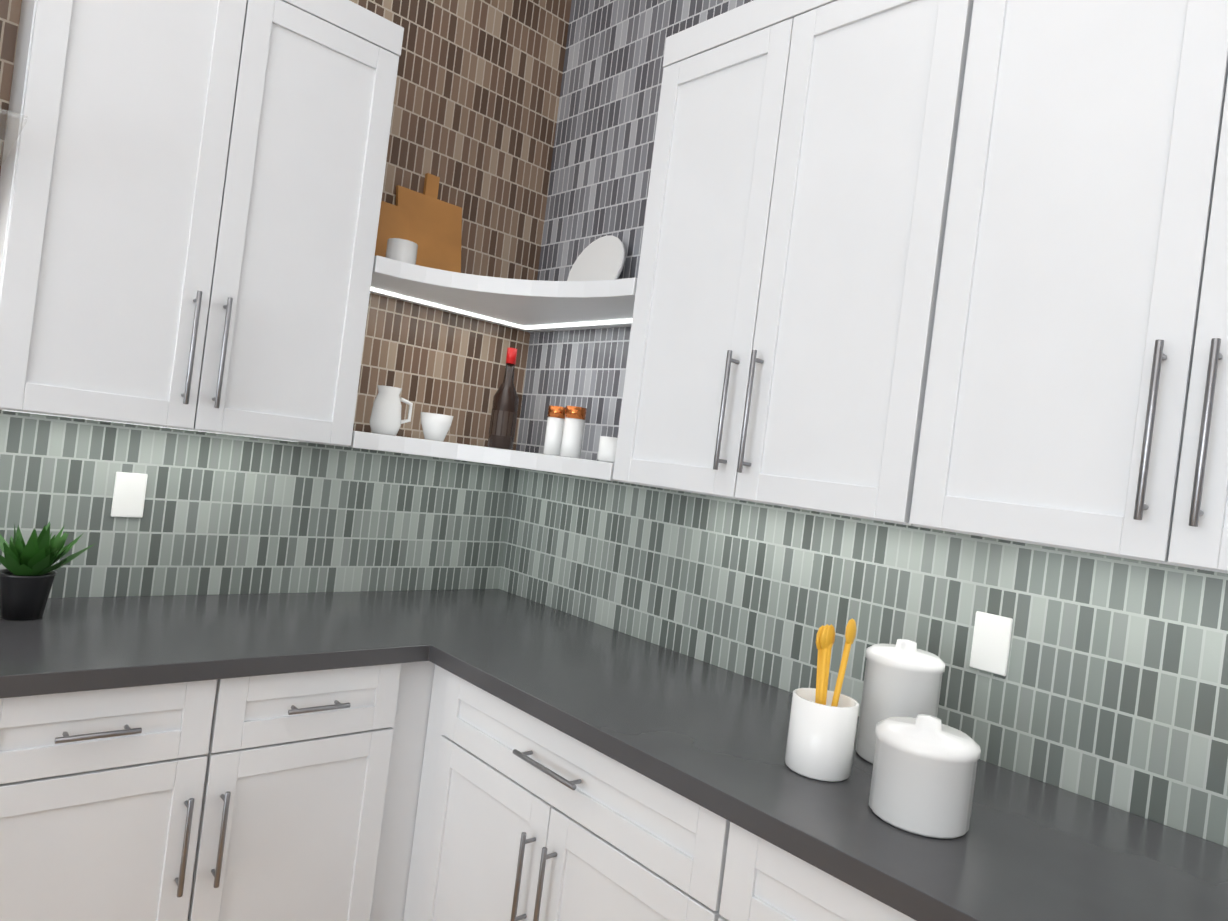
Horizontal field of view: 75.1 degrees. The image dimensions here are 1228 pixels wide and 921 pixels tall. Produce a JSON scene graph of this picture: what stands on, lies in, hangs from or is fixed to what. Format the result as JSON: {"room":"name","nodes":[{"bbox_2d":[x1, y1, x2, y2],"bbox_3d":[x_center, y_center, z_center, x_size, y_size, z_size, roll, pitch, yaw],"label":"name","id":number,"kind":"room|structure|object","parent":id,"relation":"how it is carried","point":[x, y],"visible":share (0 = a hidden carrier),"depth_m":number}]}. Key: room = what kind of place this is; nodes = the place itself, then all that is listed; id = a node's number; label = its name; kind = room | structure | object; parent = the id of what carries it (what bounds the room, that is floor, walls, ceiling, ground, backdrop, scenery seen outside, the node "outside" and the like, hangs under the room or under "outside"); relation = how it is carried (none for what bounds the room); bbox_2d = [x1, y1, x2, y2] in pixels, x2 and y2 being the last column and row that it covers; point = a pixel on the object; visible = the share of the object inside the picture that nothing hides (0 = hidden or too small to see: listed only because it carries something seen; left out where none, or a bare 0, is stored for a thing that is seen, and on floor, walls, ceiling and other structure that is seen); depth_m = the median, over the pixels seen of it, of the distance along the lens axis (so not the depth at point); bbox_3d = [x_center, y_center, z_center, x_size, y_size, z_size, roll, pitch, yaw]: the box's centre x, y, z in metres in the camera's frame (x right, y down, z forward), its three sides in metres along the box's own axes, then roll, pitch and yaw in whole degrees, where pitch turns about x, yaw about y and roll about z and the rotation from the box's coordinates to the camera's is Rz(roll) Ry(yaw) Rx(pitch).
{"room":"kitchen","nodes":[
{"label":"kitchen","id":0,"kind":"room"},
{"bbox_2d":[0,0,571,597],"bbox_3d":[-2.003,-0.477,1.419,4.720,3.300,0.120,7,0,-43],"label":"wall","id":1,"kind":"structure","parent":0,"point":[476,104],"depth_m":2.53},
{"bbox_2d":[0,108,27,164],"bbox_3d":[-1.490,-1.355,1.324,0.924,1.428,0.556,7,0,-43],"label":"range hood","id":2,"kind":"object","parent":1,"relation":"attached to","point":[5,137],"visible":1,"depth_m":1.50},
{"bbox_2d":[111,472,147,517],"bbox_3d":[-1.258,0.090,2.075,0.072,0.116,0.008,7,0,-43],"label":"electrical outlet","id":3,"kind":"object","parent":1,"relation":"attached to","point":[129,493],"visible":1,"depth_m":2.07},
{"bbox_2d":[0,0,403,446],"bbox_3d":[-1.008,-0.638,1.974,0.775,1.134,0.364,7,0,-43],"label":"upper cabinet","id":4,"kind":"object","parent":1,"relation":"attached to","point":[191,191],"visible":1,"depth_m":1.83},
{"bbox_2d":[349,255,636,480],"bbox_3d":[-0.312,-0.244,2.306,0.758,0.523,0.876,7,0,-43],"label":"corner shelf","id":5,"kind":"object","parent":1,"relation":"attached to","point":[530,306],"visible":0.69,"depth_m":2.22},
{"bbox_2d":[370,385,412,435],"bbox_3d":[-0.658,-0.146,2.371,0.125,0.140,0.090,7,0,-43],"label":"pitcher","id":6,"kind":"object","parent":5,"relation":"on","point":[385,417],"visible":1,"depth_m":2.33},
{"bbox_2d":[386,238,417,264],"bbox_3d":[-0.617,-0.590,2.317,0.086,0.085,0.084,7,0,-43],"label":"cup","id":7,"kind":"object","parent":5,"relation":"on","point":[401,250],"visible":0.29,"depth_m":2.28},
{"bbox_2d":[375,173,461,272],"bbox_3d":[-0.634,-0.735,2.485,0.385,0.370,0.097,7,0,-43],"label":"cutting boards","id":8,"kind":"object","parent":5,"relation":"on","point":[428,222],"visible":0.64,"depth_m":2.54},
{"bbox_2d":[421,412,453,440],"bbox_3d":[-0.544,-0.101,2.439,0.100,0.080,0.100,7,0,-43],"label":"cup","id":9,"kind":"object","parent":5,"relation":"on","point":[436,427],"visible":1,"depth_m":2.40},
{"bbox_2d":[488,348,518,449],"bbox_3d":[-0.348,-0.200,2.580,0.082,0.325,0.083,7,0,-43],"label":"bottle","id":10,"kind":"object","parent":5,"relation":"on","point":[503,420],"visible":1,"depth_m":2.55},
{"bbox_2d":[543,405,565,455],"bbox_3d":[-0.180,-0.091,2.473,0.060,0.150,0.062,7,0,-43],"label":"jar","id":11,"kind":"object","parent":5,"relation":"on","point":[554,430],"visible":0.79,"depth_m":2.45},
{"bbox_2d":[560,406,586,457],"bbox_3d":[-0.121,-0.084,2.379,0.060,0.150,0.062,7,0,-43],"label":"jar","id":12,"kind":"object","parent":5,"relation":"on","point":[573,429],"visible":1,"depth_m":2.35},
{"bbox_2d":[567,235,625,280],"bbox_3d":[-0.060,-0.605,2.552,0.079,0.244,0.250,7,0,-43],"label":"plate","id":13,"kind":"object","parent":5,"relation":"on","point":[602,258],"visible":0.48,"depth_m":2.55},
{"bbox_2d":[597,436,617,462],"bbox_3d":[-0.004,-0.030,2.260,0.080,0.070,0.078,7,0,-43],"label":"cup","id":14,"kind":"object","parent":5,"relation":"on","point":[607,449],"visible":0.71,"depth_m":2.22},
{"bbox_2d":[499,0,1227,846],"bbox_3d":[1.110,-0.091,1.406,0.120,3.300,4.145,7,0,-43],"label":"wall tiles","id":15,"kind":"structure","parent":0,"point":[1111,688],"depth_m":1.95},
{"bbox_2d":[613,0,973,525],"bbox_3d":[0.432,-0.460,1.824,0.363,1.134,0.789,7,0,-43],"label":"upper cabinet","id":16,"kind":"object","parent":15,"relation":"attached to","point":[790,261],"visible":0.94,"depth_m":1.67},
{"bbox_2d":[969,611,1012,675],"bbox_3d":[0.764,0.370,1.621,0.008,0.116,0.072,7,0,-43],"label":"electrical outlet","id":17,"kind":"object","parent":15,"relation":"attached to","point":[991,643],"visible":1,"depth_m":1.62},
{"bbox_2d":[910,0,1227,573],"bbox_3d":[0.964,-0.394,1.242,0.363,1.134,0.786,7,0,-43],"label":"upper cabinet","id":18,"kind":"object","parent":15,"relation":"attached to","point":[1076,396],"visible":1,"depth_m":1.26},
{"bbox_3d":[-0.640,1.379,-3.922,9.620,0.060,10.120,7,0,-43],"label":"floor","id":19,"kind":"structure","parent":0,"visible":0},
{"bbox_2d":[0,589,610,920],"bbox_3d":[-1.435,0.795,1.549,3.233,0.914,0.652,7,0,-43],"label":"base cabinet","id":20,"kind":"object","parent":19,"relation":"on","point":[217,757],"depth_m":1.73},
{"bbox_2d":[0,521,95,619],"bbox_3d":[-1.296,0.242,1.789,0.234,0.216,0.244,7,0,-43],"label":"potted plant","id":21,"kind":"object","parent":20,"relation":"on","point":[28,574],"visible":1,"depth_m":1.75},
{"bbox_2d":[392,629,1227,920],"bbox_3d":[0.335,1.015,1.515,0.652,0.914,1.800,7,0,-43],"label":"base cabinet","id":22,"kind":"object","parent":19,"relation":"on","point":[444,755],"depth_m":1.47},
{"bbox_2d":[785,618,858,781],"bbox_3d":[0.383,0.419,1.442,0.116,0.276,0.114,7,0,-43],"label":"utensil crock","id":23,"kind":"object","parent":22,"relation":"on","point":[821,733],"visible":1,"depth_m":1.40},
{"bbox_2d":[855,639,944,763],"bbox_3d":[0.553,0.463,1.548,0.146,0.233,0.146,7,0,-43],"label":"canister","id":24,"kind":"object","parent":22,"relation":"on","point":[902,677],"visible":0.77,"depth_m":1.50},
{"bbox_2d":[868,714,980,838],"bbox_3d":[0.496,0.490,1.281,0.158,0.163,0.158,7,0,-43],"label":"canister","id":25,"kind":"object","parent":22,"relation":"on","point":[923,774],"visible":1,"depth_m":1.22}
]}

